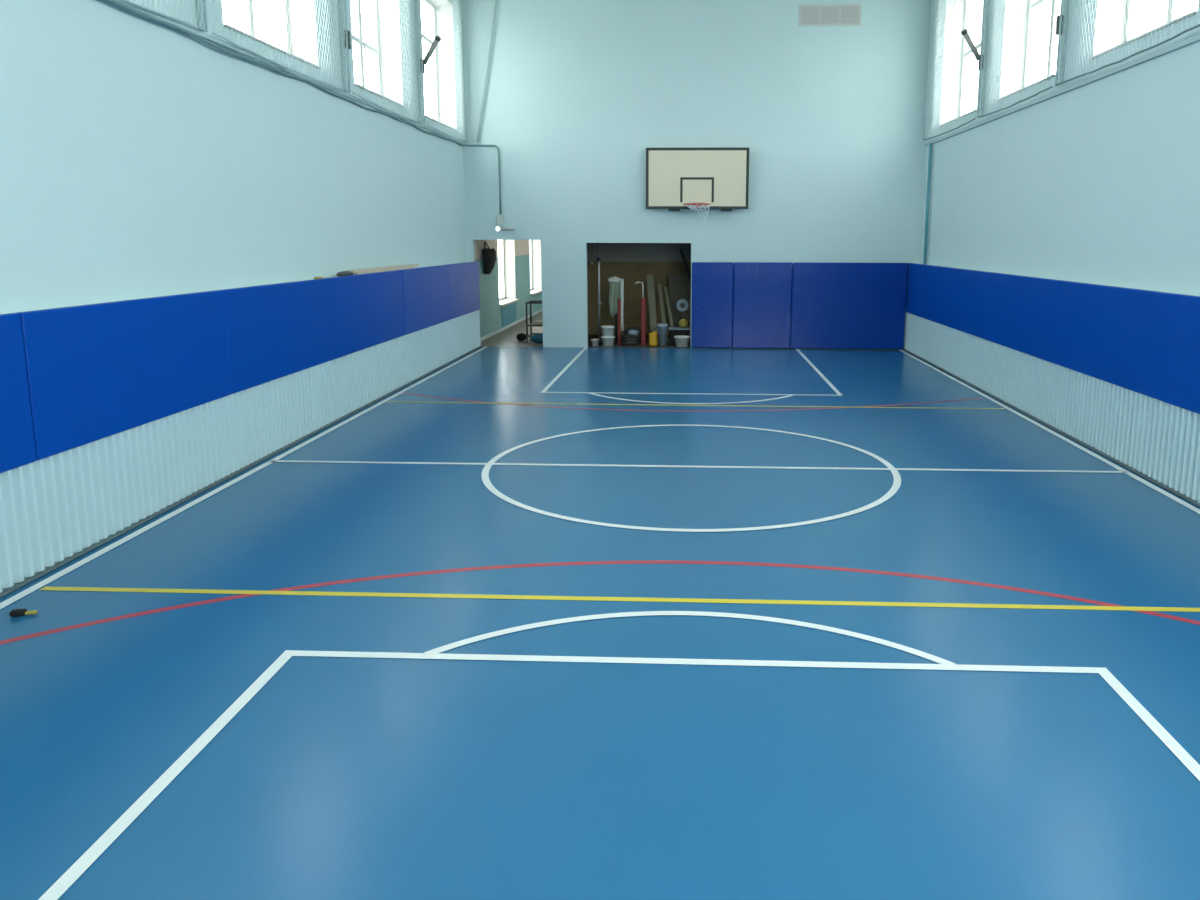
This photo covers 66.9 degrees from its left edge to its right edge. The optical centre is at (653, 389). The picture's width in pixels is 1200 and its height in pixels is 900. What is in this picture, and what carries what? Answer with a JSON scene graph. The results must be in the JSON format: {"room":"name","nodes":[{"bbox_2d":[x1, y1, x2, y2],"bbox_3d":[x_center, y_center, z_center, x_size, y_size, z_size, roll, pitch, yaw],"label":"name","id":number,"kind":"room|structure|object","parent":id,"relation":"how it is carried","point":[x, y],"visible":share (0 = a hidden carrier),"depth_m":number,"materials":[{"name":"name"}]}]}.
{"room":"sports hall","nodes":[
{"label":"sports hall","id":0,"kind":"room"},
{"bbox_2d":[0,0,541,337],"bbox_3d":[-3.741,-3.334,12.539,0.420,6.800,28.500,1,10,2],"label":"wall","id":1,"kind":"structure","parent":0,"point":[141,157],"depth_m":7.43,"materials":[{"name":"paint"}]},
{"bbox_2d":[0,313,35,472],"bbox_3d":[-3.690,0.141,4.384,0.050,0.873,1.803,1,10,2],"label":"mat","id":2,"kind":"object","parent":1,"relation":"attached to","point":[17,445],"visible":1,"depth_m":5.15,"materials":[{"name":"blue plastic"}]},
{"bbox_2d":[0,437,115,592],"bbox_3d":[-3.664,0.758,5.306,0.038,0.678,1.530,1,10,2],"label":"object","id":3,"kind":"object","parent":1,"relation":"attached to","point":[52,508],"visible":0.85,"depth_m":5.51,"materials":[{"name":"paint"}]},
{"bbox_2d":[17,290,231,459],"bbox_3d":[-3.604,-0.199,6.414,0.050,0.873,2.293,1,10,2],"label":"mat","id":4,"kind":"object","parent":1,"relation":"attached to","point":[95,372],"visible":0.88,"depth_m":6.10,"materials":[{"name":"blue plastic"}]},
{"bbox_2d":[106,397,229,530],"bbox_3d":[-3.600,0.505,6.814,0.038,0.678,1.530,1,10,2],"label":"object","id":5,"kind":"object","parent":1,"relation":"attached to","point":[153,465],"visible":0.81,"depth_m":6.69,"materials":[{"name":"paint"}]},
{"bbox_2d":[196,0,204,30],"bbox_3d":[-3.714,-4.399,7.234,0.043,2.925,0.050,1,10,2],"label":"net post","id":6,"kind":"object","parent":1,"relation":"attached to","point":[200,7],"visible":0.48,"depth_m":7.44,"materials":[{"name":"white metal"}]},
{"bbox_2d":[2,262,464,590],"bbox_3d":[-3.663,-0.087,7.869,0.175,1.540,17.630,1,10,2],"label":"trim","id":7,"kind":"structure","parent":1,"relation":"attached to","point":[464,262],"depth_m":6.28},
{"bbox_2d":[336,271,353,276],"bbox_3d":[-3.500,-1.310,10.301,0.119,0.066,0.437,2,10,8],"label":"cloth","id":8,"kind":"object","parent":7,"relation":"on","point":[342,273],"visible":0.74,"depth_m":10.22,"materials":[{"name":"grey fabric"}]},
{"bbox_2d":[353,267,414,274],"bbox_3d":[-3.476,-1.531,11.714,0.130,0.034,2.200,1,10,2],"label":"wooden plank","id":9,"kind":"object","parent":7,"relation":"on","point":[406,267],"visible":0.33,"depth_m":11.47,"materials":[{"name":"beige wood"}]},
{"bbox_2d":[345,264,418,272],"bbox_3d":[-3.473,-1.575,11.782,0.110,0.029,2.550,1,10,2],"label":"wooden plank","id":10,"kind":"object","parent":9,"relation":"on","point":[408,265],"visible":0.83,"depth_m":11.57,"materials":[{"name":"beige wood"}]},
{"bbox_2d":[0,346,481,597],"bbox_3d":[-3.533,0.664,7.989,0.050,0.020,17.630,1,10,2],"label":"baseboard","id":11,"kind":"structure","parent":1,"relation":"attached to","point":[47,570],"depth_m":6.84,"materials":[{"name":"grey"}]},
{"bbox_2d":[224,370,305,472],"bbox_3d":[-3.537,0.252,8.321,0.038,0.678,1.530,1,10,2],"label":"sheet","id":12,"kind":"object","parent":1,"relation":"attached to","point":[262,419],"visible":0.83,"depth_m":8.22,"materials":[{"name":"paint"}]},
{"bbox_2d":[221,0,320,68],"bbox_3d":[-3.844,-4.338,8.701,0.390,2.070,2.060,1,10,2],"label":"window","id":13,"kind":"structure","parent":1,"relation":"in","point":[309,7],"depth_m":9.78,"materials":[{"name":"grey paint"}]},
{"bbox_2d":[223,278,336,393],"bbox_3d":[-3.508,-0.579,8.678,0.050,0.873,2.298,1,10,2],"label":"mat","id":14,"kind":"object","parent":1,"relation":"attached to","point":[275,331],"visible":0.86,"depth_m":8.44,"materials":[{"name":"blue leather"}]},
{"bbox_2d":[116,0,463,143],"bbox_3d":[-3.717,-2.909,7.393,0.055,0.055,17.620,1,10,2],"label":"trim","id":15,"kind":"structure","parent":1,"relation":"attached to","point":[215,40],"depth_m":8.38,"materials":[{"name":"grey paint"}]},
{"bbox_2d":[105,0,500,213],"bbox_3d":[-3.302,-2.717,10.048,0.658,1.228,12.426,1,10,2],"label":"cable","id":16,"kind":"object","parent":1,"relation":"attached to","point":[115,2],"visible":1,"depth_m":8.62,"materials":[{"name":"teal plastic"}]},
{"bbox_2d":[302,351,360,433],"bbox_3d":[-3.473,-0.001,9.829,0.038,0.678,1.530,1,10,2],"label":"sheet","id":17,"kind":"object","parent":1,"relation":"attached to","point":[331,389],"visible":0.77,"depth_m":9.75,"materials":[{"name":"paint"}]},
{"bbox_2d":[339,0,350,91],"bbox_3d":[-3.555,-4.919,10.337,0.098,2.925,0.070,1,10,2],"label":"net post","id":18,"kind":"object","parent":1,"relation":"attached to","point":[343,53],"depth_m":10.47,"materials":[{"name":"white metal"}]},
{"bbox_2d":[331,270,404,357],"bbox_3d":[-3.411,-0.962,10.966,0.050,0.873,2.343,1,10,2],"label":"mat","id":19,"kind":"object","parent":1,"relation":"attached to","point":[369,311],"visible":0.86,"depth_m":10.78,"materials":[{"name":"blue leather"}]},
{"bbox_2d":[350,0,404,106],"bbox_3d":[-3.717,-4.838,11.677,0.390,2.070,1.900,1,10,2],"label":"window","id":20,"kind":"structure","parent":1,"relation":"in","point":[357,13],"depth_m":12.60,"materials":[{"name":"grey paint"}]},
{"bbox_2d":[358,337,401,405],"bbox_3d":[-3.409,-0.253,11.336,0.038,0.678,1.530,1,10,2],"label":"sheet","id":21,"kind":"object","parent":1,"relation":"attached to","point":[380,364],"visible":0.8,"depth_m":11.26,"materials":[{"name":"paint"}]},
{"bbox_2d":[400,326,433,384],"bbox_3d":[-3.345,-0.506,12.844,0.038,0.678,1.530,1,10,2],"label":"sheet","id":22,"kind":"object","parent":1,"relation":"attached to","point":[416,348],"visible":0.82,"depth_m":12.78,"materials":[{"name":"paint"}]},
{"bbox_2d":[415,0,422,122],"bbox_3d":[-3.457,-5.415,13.294,0.043,2.925,0.050,1,10,2],"label":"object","id":23,"kind":"object","parent":1,"relation":"attached to","point":[416,6],"visible":0.76,"depth_m":13.36,"materials":[{"name":"grey paint"}]},
{"bbox_2d":[420,36,440,73],"bbox_3d":[-3.263,-4.907,13.292,0.404,0.495,0.084,6,11,31],"label":"bracket","id":24,"kind":"object","parent":23,"relation":"attached to","point":[437,38],"visible":0.98,"depth_m":13.28,"materials":[{"name":"grey metal"}]},
{"bbox_2d":[402,265,449,334],"bbox_3d":[-3.314,-1.347,13.262,0.050,0.873,2.293,1,10,2],"label":"mat","id":25,"kind":"object","parent":1,"relation":"attached to","point":[425,289],"visible":0.91,"depth_m":13.09,"materials":[{"name":"blue leather"}]},
{"bbox_2d":[422,0,456,129],"bbox_3d":[-3.596,-5.319,14.544,0.390,2.070,1.980,1,10,2],"label":"window","id":26,"kind":"structure","parent":1,"relation":"in","point":[450,27],"depth_m":15.47,"materials":[{"name":"grey paint"}]},
{"bbox_2d":[432,317,459,368],"bbox_3d":[-3.281,-0.759,14.352,0.038,0.678,1.530,1,10,2],"label":"sheet","id":27,"kind":"object","parent":1,"relation":"attached to","point":[445,334],"visible":0.84,"depth_m":14.29,"materials":[{"name":"paint"}]},
{"bbox_2d":[447,261,479,319],"bbox_3d":[-3.222,-1.711,15.433,0.050,0.873,2.108,1,10,2],"label":"mat","id":28,"kind":"object","parent":1,"relation":"attached to","point":[463,278],"visible":0.88,"depth_m":15.32,"materials":[{"name":"blue leather"}]},
{"bbox_2d":[458,310,480,355],"bbox_3d":[-3.217,-1.012,15.859,0.038,0.678,1.530,1,10,2],"label":"sheet","id":29,"kind":"object","parent":1,"relation":"attached to","point":[469,324],"visible":0.84,"depth_m":15.80,"materials":[{"name":"paint"}]},
{"bbox_2d":[483,241,495,273],"bbox_3d":[-3.212,-2.593,17.867,0.198,0.645,0.840,1,10,2],"label":"hanging bag","id":30,"kind":"object","parent":1,"relation":"hanging from","point":[489,255],"visible":1,"depth_m":17.66,"materials":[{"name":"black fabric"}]},
{"bbox_2d":[498,240,519,306],"bbox_3d":[-3.339,-2.858,20.035,0.380,1.920,1.950,1,10,2],"label":"window","id":31,"kind":"structure","parent":1,"relation":"in","point":[508,297],"depth_m":20.96,"materials":[{"name":"white glass"}]},
{"bbox_2d":[501,302,516,326],"bbox_3d":[-3.219,-1.681,20.304,0.012,0.430,1.600,1,10,2],"label":"radiator panel","id":32,"kind":"object","parent":1,"relation":"attached to","point":[509,311],"visible":0.98,"depth_m":20.19,"materials":[{"name":"blue paint"}]},
{"bbox_2d":[480,309,541,340],"bbox_3d":[-3.146,-1.699,21.957,0.030,0.060,10.430,1,10,2],"label":"baseboard","id":33,"kind":"structure","parent":1,"relation":"attached to","point":[540,310],"depth_m":19.90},
{"bbox_2d":[481,312,542,346],"bbox_3d":[-2.694,-1.554,21.891,2.600,0.197,10.570,1,10,2],"label":"floor","id":34,"kind":"structure","parent":1,"relation":"attached to","point":[507,337],"depth_m":18.25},
{"bbox_2d":[526,301,542,340],"bbox_3d":[-2.157,-1.337,17.703,0.574,0.752,0.526,1,10,2],"label":"trolley","id":35,"kind":"object","parent":34,"relation":"on","point":[531,324],"visible":0.47,"depth_m":17.52,"materials":[{"name":"black metal"}]},
{"bbox_2d":[530,334,542,342],"bbox_3d":[-2.145,-0.969,17.303,0.418,0.170,0.322,1,10,2],"label":"sack","id":36,"kind":"object","parent":34,"relation":"on","point":[537,338],"visible":0.59,"depth_m":17.19,"materials":[{"name":"teal fabric"}]},
{"bbox_2d":[529,240,541,295],"bbox_3d":[-3.183,-3.473,23.706,0.380,1.920,1.900,1,10,2],"label":"window","id":37,"kind":"structure","parent":1,"relation":"in","point":[535,245],"depth_m":24.61,"materials":[{"name":"white glass"}]},
{"bbox_2d":[0,347,1199,899],"bbox_3d":[0.307,0.830,7.702,8.980,0.204,17.930,1,10,2],"label":"floor","id":38,"kind":"structure","parent":0,"point":[515,623],"depth_m":4.33,"materials":[{"name":"blue plastic"}]},
{"bbox_2d":[9,608,37,616],"bbox_3d":[-3.349,1.187,4.826,0.125,0.030,0.044,-2,10,-12],"label":"utility knife","id":39,"kind":"object","parent":38,"relation":"on","point":[15,612],"visible":1,"depth_m":4.81,"materials":[{"name":"black plastic"}]},
{"bbox_2d":[587,243,690,334],"bbox_3d":[0.433,-2.564,18.580,3.900,2.900,0.100,1,10,2],"label":"wall","id":40,"kind":"structure","parent":0,"point":[630,262],"depth_m":18.60,"materials":[{"name":"brown paint"}]},
{"bbox_2d":[458,0,933,349],"bbox_3d":[0.692,-3.915,16.059,8.980,6.800,0.140,1,10,2],"label":"wall","id":41,"kind":"structure","parent":0,"point":[577,92],"depth_m":15.87,"materials":[{"name":"paint"}]},
{"bbox_2d":[496,215,503,224],"bbox_3d":[-2.736,-3.032,16.246,0.130,0.180,0.069,1,10,2],"label":"junction box","id":42,"kind":"object","parent":41,"relation":"attached to","point":[500,218],"visible":1,"depth_m":16.21,"materials":[{"name":"grey plastic"}]},
{"bbox_2d":[588,334,689,347],"bbox_3d":[0.382,-0.847,17.718,3.900,0.197,2.370,1,10,2],"label":"floor","id":43,"kind":"structure","parent":41,"relation":"attached to","point":[590,336],"depth_m":16.94,"materials":[{"name":"wood"}]},
{"bbox_2d":[596,243,601,344],"bbox_3d":[-1.012,-1.908,16.925,0.180,2.153,0.180,1,10,2],"label":"steel pole","id":44,"kind":"object","parent":43,"relation":"on","point":[598,259],"visible":0.69,"depth_m":16.91,"materials":[{"name":"grey metal"}]},
{"bbox_2d":[601,336,614,346],"bbox_3d":[-0.839,-0.899,16.853,0.260,0.186,0.254,1,10,2],"label":"bucket","id":45,"kind":"object","parent":43,"relation":"on","point":[607,341],"visible":0.98,"depth_m":16.77,"materials":[{"name":"white plastic"}]},
{"bbox_2d":[601,325,614,335],"bbox_3d":[-0.839,-1.084,16.822,0.260,0.186,0.254,1,10,2],"label":"bucket","id":46,"kind":"object","parent":45,"relation":"on","point":[607,330],"visible":1,"depth_m":16.74,"materials":[{"name":"white plastic"}]},
{"bbox_2d":[608,276,623,343],"bbox_3d":[-0.701,-1.504,17.194,0.311,1.268,0.196,1,10,2],"label":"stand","id":47,"kind":"object","parent":43,"relation":"on","point":[616,285],"visible":0.91,"depth_m":17.12,"materials":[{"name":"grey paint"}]},
{"bbox_2d":[617,299,621,344],"bbox_3d":[-0.629,-1.267,17.006,0.080,0.863,0.160,1,10,2],"label":"post","id":48,"kind":"object","parent":43,"relation":"on","point":[619,300],"visible":0.98,"depth_m":16.96,"materials":[{"name":"red metal"}]},
{"bbox_2d":[621,335,638,344],"bbox_3d":[-0.430,-0.928,16.952,0.335,0.198,0.242,1,10,2],"label":"coiled hose","id":49,"kind":"object","parent":43,"relation":"on","point":[628,339],"visible":1,"depth_m":16.87,"materials":[{"name":"grey"}]},
{"bbox_2d":[623,326,640,340],"bbox_3d":[-0.376,-1.049,17.351,0.380,0.320,0.288,1,10,2],"label":"bag","id":50,"kind":"object","parent":43,"relation":"on","point":[627,329],"visible":0.5,"depth_m":17.25,"materials":[{"name":"grey"}]},
{"bbox_2d":[635,281,646,344],"bbox_3d":[-0.227,-1.429,16.992,0.234,1.189,0.160,1,10,2],"label":"post","id":51,"kind":"object","parent":43,"relation":"on","point":[643,300],"visible":1,"depth_m":16.94,"materials":[{"name":"red metal"}]},
{"bbox_2d":[647,275,657,342],"bbox_3d":[-0.012,-1.556,17.474,0.131,1.283,0.605,-2,10,-10],"label":"wooden plank","id":52,"kind":"object","parent":43,"relation":"on","point":[650,279],"visible":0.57,"depth_m":17.48,"materials":[{"name":"grey wood"}]},
{"bbox_2d":[649,331,656,346],"bbox_3d":[0.003,-0.944,16.810,0.155,0.293,0.140,1,10,2],"label":"canister","id":53,"kind":"object","parent":43,"relation":"on","point":[653,335],"visible":1,"depth_m":16.75,"materials":[{"name":"yellow plastic"}]},
{"bbox_2d":[657,324,667,345],"bbox_3d":[0.175,-1.015,16.913,0.219,0.400,0.214,1,10,2],"label":"bucket","id":54,"kind":"object","parent":43,"relation":"on","point":[662,331],"visible":1,"depth_m":16.84,"materials":[{"name":"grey plastic"}]},
{"bbox_2d":[658,283,668,342],"bbox_3d":[0.193,-1.470,17.480,0.072,1.112,0.609,-2,10,-15],"label":"wooden plank","id":55,"kind":"object","parent":43,"relation":"on","point":[659,285],"visible":0.76,"depth_m":17.51,"materials":[{"name":"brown wood"}]},
{"bbox_2d":[664,286,673,326],"bbox_3d":[0.327,-1.439,17.479,0.063,1.053,0.617,-3,10,-17],"label":"wooden plank","id":56,"kind":"object","parent":43,"relation":"on","point":[665,288],"visible":0.57,"depth_m":17.52,"materials":[{"name":"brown wood"}]},
{"bbox_2d":[668,327,689,344],"bbox_3d":[0.486,-0.997,17.049,0.400,0.321,0.250,1,10,2],"label":"crate","id":57,"kind":"object","parent":43,"relation":"on","point":[673,331],"visible":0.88,"depth_m":16.93,"materials":[{"name":"black plastic"}]},
{"bbox_2d":[679,319,687,327],"bbox_3d":[0.570,-1.235,16.980,0.171,0.170,0.171,1,10,2],"label":"ball","id":58,"kind":"object","parent":57,"relation":"on","point":[683,323],"visible":1,"depth_m":16.92,"materials":[{"name":"yellow rubber"}]},
{"bbox_2d":[668,273,690,339],"bbox_3d":[0.575,-1.626,17.869,0.559,1.303,0.429,1,10,2],"label":"board panel","id":59,"kind":"object","parent":43,"relation":"on","point":[679,284],"visible":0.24,"depth_m":17.89,"materials":[{"name":"black wood"}]},
{"bbox_2d":[674,335,689,346],"bbox_3d":[0.540,-0.888,16.797,0.312,0.190,0.306,1,10,2],"label":"bucket","id":60,"kind":"object","parent":43,"relation":"on","point":[681,340],"visible":0.93,"depth_m":16.70,"materials":[{"name":"white plastic"}]},
{"bbox_2d":[676,299,687,318],"bbox_3d":[0.558,-1.299,17.286,0.230,0.838,0.062,1,10,2],"label":"round disc","id":61,"kind":"object","parent":43,"relation":"on","point":[682,304],"visible":0.9,"depth_m":17.21,"materials":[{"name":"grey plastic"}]},
{"bbox_2d":[679,249,690,323],"bbox_3d":[0.619,-1.724,16.937,0.270,1.792,0.052,1,10,2],"label":"bar","id":62,"kind":"object","parent":43,"relation":"on","point":[681,250],"visible":0.47,"depth_m":16.83,"materials":[{"name":"black metal"}]},
{"bbox_2d":[646,147,748,225],"bbox_3d":[0.763,-3.506,15.667,1.800,1.347,0.760,1,10,2],"label":"basketball hoop","id":63,"kind":"object","parent":41,"relation":"attached to","point":[677,179],"visible":1,"depth_m":15.87,"materials":[{"name":"grey paint"}]},
{"bbox_2d":[691,262,732,347],"bbox_3d":[1.064,-1.511,16.311,0.735,1.536,0.063,1,10,2],"label":"mat","id":64,"kind":"object","parent":41,"relation":"attached to","point":[712,282],"visible":1,"depth_m":16.28,"materials":[{"name":"blue leather"}]},
{"bbox_2d":[732,262,791,347],"bbox_3d":[1.958,-1.502,16.271,1.037,1.536,0.069,1,10,2],"label":"mat","id":65,"kind":"object","parent":41,"relation":"attached to","point":[762,291],"visible":1,"depth_m":16.25,"materials":[{"name":"blue leather"}]},
{"bbox_2d":[691,347,901,349],"bbox_3d":[2.585,-0.745,16.424,3.810,0.035,0.029,1,10,2],"label":"baseboard","id":66,"kind":"structure","parent":41,"relation":"attached to","point":[691,347],"depth_m":16.42,"materials":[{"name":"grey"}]},
{"bbox_2d":[799,4,861,25],"bbox_3d":[3.019,-6.380,15.458,1.055,0.350,0.033,1,10,2],"label":"air vent","id":67,"kind":"object","parent":41,"relation":"in","point":[809,14],"visible":1,"depth_m":15.45,"materials":[{"name":"grey plastic"}]},
{"bbox_2d":[801,7,818,23],"bbox_3d":[2.677,-6.380,15.463,0.300,0.266,0.014,1,10,2],"label":"grille","id":68,"kind":"object","parent":67,"relation":"attached to","point":[809,15],"depth_m":15.46,"materials":[{"name":"grey plastic"}]},
{"bbox_2d":[821,7,838,22],"bbox_3d":[3.017,-6.376,15.449,0.300,0.266,0.014,1,10,2],"label":"grille","id":69,"kind":"object","parent":67,"relation":"attached to","point":[828,14],"depth_m":15.45,"materials":[{"name":"grey plastic"}]},
{"bbox_2d":[841,7,858,22],"bbox_3d":[3.356,-6.373,15.435,0.300,0.266,0.014,1,10,2],"label":"grille","id":70,"kind":"object","parent":67,"relation":"attached to","point":[848,14],"depth_m":15.43,"materials":[{"name":"grey plastic"}]},
{"bbox_2d":[790,262,907,348],"bbox_3d":[3.493,-1.489,16.212,2.020,1.536,0.063,1,10,2],"label":"mat","id":71,"kind":"object","parent":41,"relation":"attached to","point":[834,305],"visible":1,"depth_m":16.19,"materials":[{"name":"blue leather"}]},
{"bbox_2d":[906,263,940,322],"bbox_3d":[4.501,-1.641,15.117,0.050,0.873,2.108,1,10,2],"label":"mat","id":72,"kind":"object","parent":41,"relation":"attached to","point":[922,295],"visible":0.9,"depth_m":14.99,"materials":[{"name":"blue leather"}]},
{"bbox_2d":[921,0,1199,295],"bbox_3d":[4.591,-2.384,6.981,0.420,6.800,17.930,1,10,2],"label":"wall","id":73,"kind":"structure","parent":0,"point":[1096,182],"depth_m":9.48,"materials":[{"name":"paint"}]},
{"bbox_2d":[904,312,927,359],"bbox_3d":[4.518,-0.942,15.543,0.038,0.678,1.530,1,10,2],"label":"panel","id":74,"kind":"object","parent":73,"relation":"attached to","point":[916,328],"visible":0.79,"depth_m":15.48,"materials":[{"name":"paint"}]},
{"bbox_2d":[923,144,931,263],"bbox_3d":[4.691,-3.149,15.460,0.084,2.015,0.054,1,10,2],"label":"pipe","id":75,"kind":"object","parent":73,"relation":"attached to","point":[929,177],"visible":0.93,"depth_m":15.44,"materials":[{"name":"metal"}]},
{"bbox_2d":[926,320,954,372],"bbox_3d":[4.455,-0.689,14.035,0.038,0.678,1.530,1,10,2],"label":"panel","id":76,"kind":"object","parent":73,"relation":"attached to","point":[940,338],"visible":0.79,"depth_m":13.97,"materials":[{"name":"paint"}]},
{"bbox_2d":[939,0,983,126],"bbox_3d":[4.849,-5.173,13.789,0.390,2.070,2.010,1,10,2],"label":"window","id":77,"kind":"structure","parent":73,"relation":"in","point":[957,9],"depth_m":14.74,"materials":[{"name":"grey paint"}]},
{"bbox_2d":[937,266,988,338],"bbox_3d":[4.409,-1.277,12.947,0.050,0.873,2.293,1,10,2],"label":"mat","id":78,"kind":"object","parent":73,"relation":"attached to","point":[962,298],"visible":0.88,"depth_m":12.79,"materials":[{"name":"blue leather"}]},
{"bbox_2d":[953,329,988,390],"bbox_3d":[4.391,-0.436,12.528,0.038,0.678,1.530,1,10,2],"label":"sheet","id":79,"kind":"object","parent":73,"relation":"attached to","point":[970,360],"visible":0.83,"depth_m":12.46,"materials":[{"name":"paint"}]},
{"bbox_2d":[980,0,989,115],"bbox_3d":[4.608,-5.259,12.471,0.043,2.925,0.050,1,10,2],"label":"net post","id":80,"kind":"object","parent":73,"relation":"attached to","point":[988,1],"visible":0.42,"depth_m":12.56,"materials":[{"name":"grey paint"}]},
{"bbox_2d":[986,341,1032,412],"bbox_3d":[4.327,-0.183,11.020,0.038,0.678,1.530,1,10,2],"label":"sheet","id":81,"kind":"object","parent":73,"relation":"attached to","point":[1009,371],"visible":0.86,"depth_m":10.94,"materials":[{"name":"paint"}]},
{"bbox_2d":[984,272,1062,363],"bbox_3d":[4.312,-0.892,10.651,0.050,0.873,2.343,1,10,2],"label":"mat","id":82,"kind":"object","parent":73,"relation":"attached to","point":[1022,312],"visible":0.88,"depth_m":10.45,"materials":[{"name":"blue leather"}]},
{"bbox_2d":[997,0,1060,100],"bbox_3d":[4.729,-4.696,10.947,0.390,2.070,1.920,1,10,2],"label":"window","id":83,"kind":"structure","parent":73,"relation":"in","point":[1019,78],"depth_m":11.90,"materials":[{"name":"grey paint"}]},
{"bbox_2d":[903,349,1199,506],"bbox_3d":[4.160,0.734,7.675,0.050,0.020,17.630,1,10,2],"label":"baseboard","id":84,"kind":"structure","parent":73,"relation":"attached to","point":[1109,457],"depth_m":8.86,"materials":[{"name":"grey"}]},
{"bbox_2d":[1029,356,1091,442],"bbox_3d":[4.263,0.070,9.513,0.038,0.678,1.530,1,10,2],"label":"sheet","id":85,"kind":"object","parent":73,"relation":"attached to","point":[1060,396],"visible":0.81,"depth_m":9.43,"materials":[{"name":"paint"}]},
{"bbox_2d":[926,264,1197,500],"bbox_3d":[4.295,-0.015,7.543,0.175,1.540,17.630,1,10,2],"label":"trim","id":86,"kind":"structure","parent":73,"relation":"attached to","point":[926,264],"depth_m":8.82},
{"bbox_2d":[925,33,1199,145],"bbox_3d":[4.370,-2.789,7.070,0.035,0.050,17.620,1,10,2],"label":"trim","id":87,"kind":"structure","parent":73,"relation":"attached to","point":[1195,38],"depth_m":9.28,"materials":[{"name":"grey paint"}]},
{"bbox_2d":[1056,0,1068,84],"bbox_3d":[4.465,-4.805,9.762,0.098,2.925,0.070,1,10,2],"label":"net post","id":88,"kind":"object","parent":73,"relation":"attached to","point":[1064,6],"depth_m":9.90,"materials":[{"name":"white metal"}]},
{"bbox_2d":[1055,281,1178,402],"bbox_3d":[4.215,-0.508,8.362,0.050,0.873,2.298,1,10,2],"label":"mat","id":89,"kind":"object","parent":73,"relation":"attached to","point":[1123,337],"visible":0.88,"depth_m":8.12,"materials":[{"name":"blue plastic"}]},
{"bbox_2d":[1087,377,1176,484],"bbox_3d":[4.199,0.323,8.005,0.038,0.678,1.530,1,10,2],"label":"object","id":90,"kind":"object","parent":73,"relation":"attached to","point":[1136,429],"visible":0.8,"depth_m":7.91,"materials":[{"name":"paint"}]},
{"bbox_2d":[1090,0,1198,59],"bbox_3d":[4.609,-4.221,8.114,0.390,2.070,1.970,1,10,2],"label":"window","id":91,"kind":"structure","parent":73,"relation":"in","point":[1176,2],"depth_m":9.17,"materials":[{"name":"grey paint"}]},
{"bbox_2d":[1168,294,1199,413],"bbox_3d":[4.119,-0.129,6.098,0.050,0.873,2.293,1,10,2],"label":"mat","id":92,"kind":"object","parent":73,"relation":"attached to","point":[1184,387],"visible":1,"depth_m":7.02,"materials":[{"name":"blue plastic"}]},
{"bbox_2d":[1169,406,1199,502],"bbox_3d":[4.135,0.575,6.497,0.038,0.678,1.530,1,10,2],"label":"sheet","id":93,"kind":"object","parent":73,"relation":"attached to","point":[1184,477],"visible":0.88,"depth_m":7.05,"materials":[{"name":"paint"}]},
{"bbox_3d":[0.325,-5.911,6.647,8.980,0.250,18.080,1,10,2],"label":"ceiling","id":94,"kind":"structure","parent":0,"visible":0},
{"bbox_2d":[123,0,207,31],"bbox_3d":[-3.706,-4.108,5.709,0.031,2.955,3.010,1,10,2],"label":"safety net","id":95,"kind":"object","parent":94,"relation":"hanging from","point":[205,28],"visible":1,"depth_m":7.04,"materials":[{"name":"white fabric"}]},
{"bbox_2d":[211,0,349,92],"bbox_3d":[-3.576,-4.624,8.789,0.031,2.956,3.060,1,10,2],"label":"safety net","id":96,"kind":"object","parent":94,"relation":"hanging from","point":[344,1],"visible":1,"depth_m":9.18,"materials":[{"name":"white fabric"}]},
{"bbox_2d":[348,0,424,123],"bbox_3d":[-3.447,-5.133,11.819,0.031,2.955,2.911,1,10,2],"label":"safety net","id":97,"kind":"object","parent":94,"relation":"hanging from","point":[419,3],"visible":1,"depth_m":12.01,"materials":[{"name":"white fabric"}]},
{"bbox_2d":[422,0,465,140],"bbox_3d":[-3.333,-5.585,14.518,0.031,2.953,2.391,1,10,2],"label":"safety net","id":98,"kind":"object","parent":94,"relation":"hanging from","point":[456,44],"visible":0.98,"depth_m":14.66,"materials":[{"name":"white fabric"}]},
{"bbox_2d":[464,0,496,141],"bbox_3d":[-2.936,-5.809,15.774,0.686,2.919,0.032,1,10,2],"label":"safety net","id":99,"kind":"object","parent":94,"relation":"hanging from","point":[494,11],"visible":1,"depth_m":15.81,"materials":[{"name":"white fabric"}]},
{"bbox_2d":[915,0,928,142],"bbox_3d":[4.593,-5.723,15.469,0.133,2.955,0.003,1,10,2],"label":"safety net","id":100,"kind":"object","parent":94,"relation":"hanging from","point":[927,0],"visible":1,"depth_m":15.51,"materials":[{"name":"white fabric"}]},
{"bbox_2d":[923,0,981,139],"bbox_3d":[4.597,-5.471,13.948,0.031,2.955,2.891,1,10,2],"label":"safety net","id":101,"kind":"object","parent":94,"relation":"hanging from","point":[926,129],"visible":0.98,"depth_m":14.11,"materials":[{"name":"white fabric"}]},
{"bbox_2d":[977,0,1057,117],"bbox_3d":[4.477,-4.997,11.126,0.031,2.956,2.660,1,10,2],"label":"safety net","id":102,"kind":"object","parent":94,"relation":"hanging from","point":[985,1],"visible":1,"depth_m":11.34,"materials":[{"name":"white fabric"}]},
{"bbox_2d":[961,29,983,69],"bbox_3d":[4.405,-4.688,12.511,0.389,0.515,0.082,-4,10,-21],"label":"bracket","id":103,"kind":"object","parent":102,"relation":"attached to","point":[964,32],"visible":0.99,"depth_m":12.49,"materials":[{"name":"grey metal"}]},
{"bbox_2d":[1055,0,1199,85],"bbox_3d":[4.354,-4.510,8.219,0.031,2.957,3.060,1,10,2],"label":"safety net","id":104,"kind":"object","parent":94,"relation":"hanging from","point":[1061,13],"visible":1,"depth_m":8.72,"materials":[{"name":"white fabric"}]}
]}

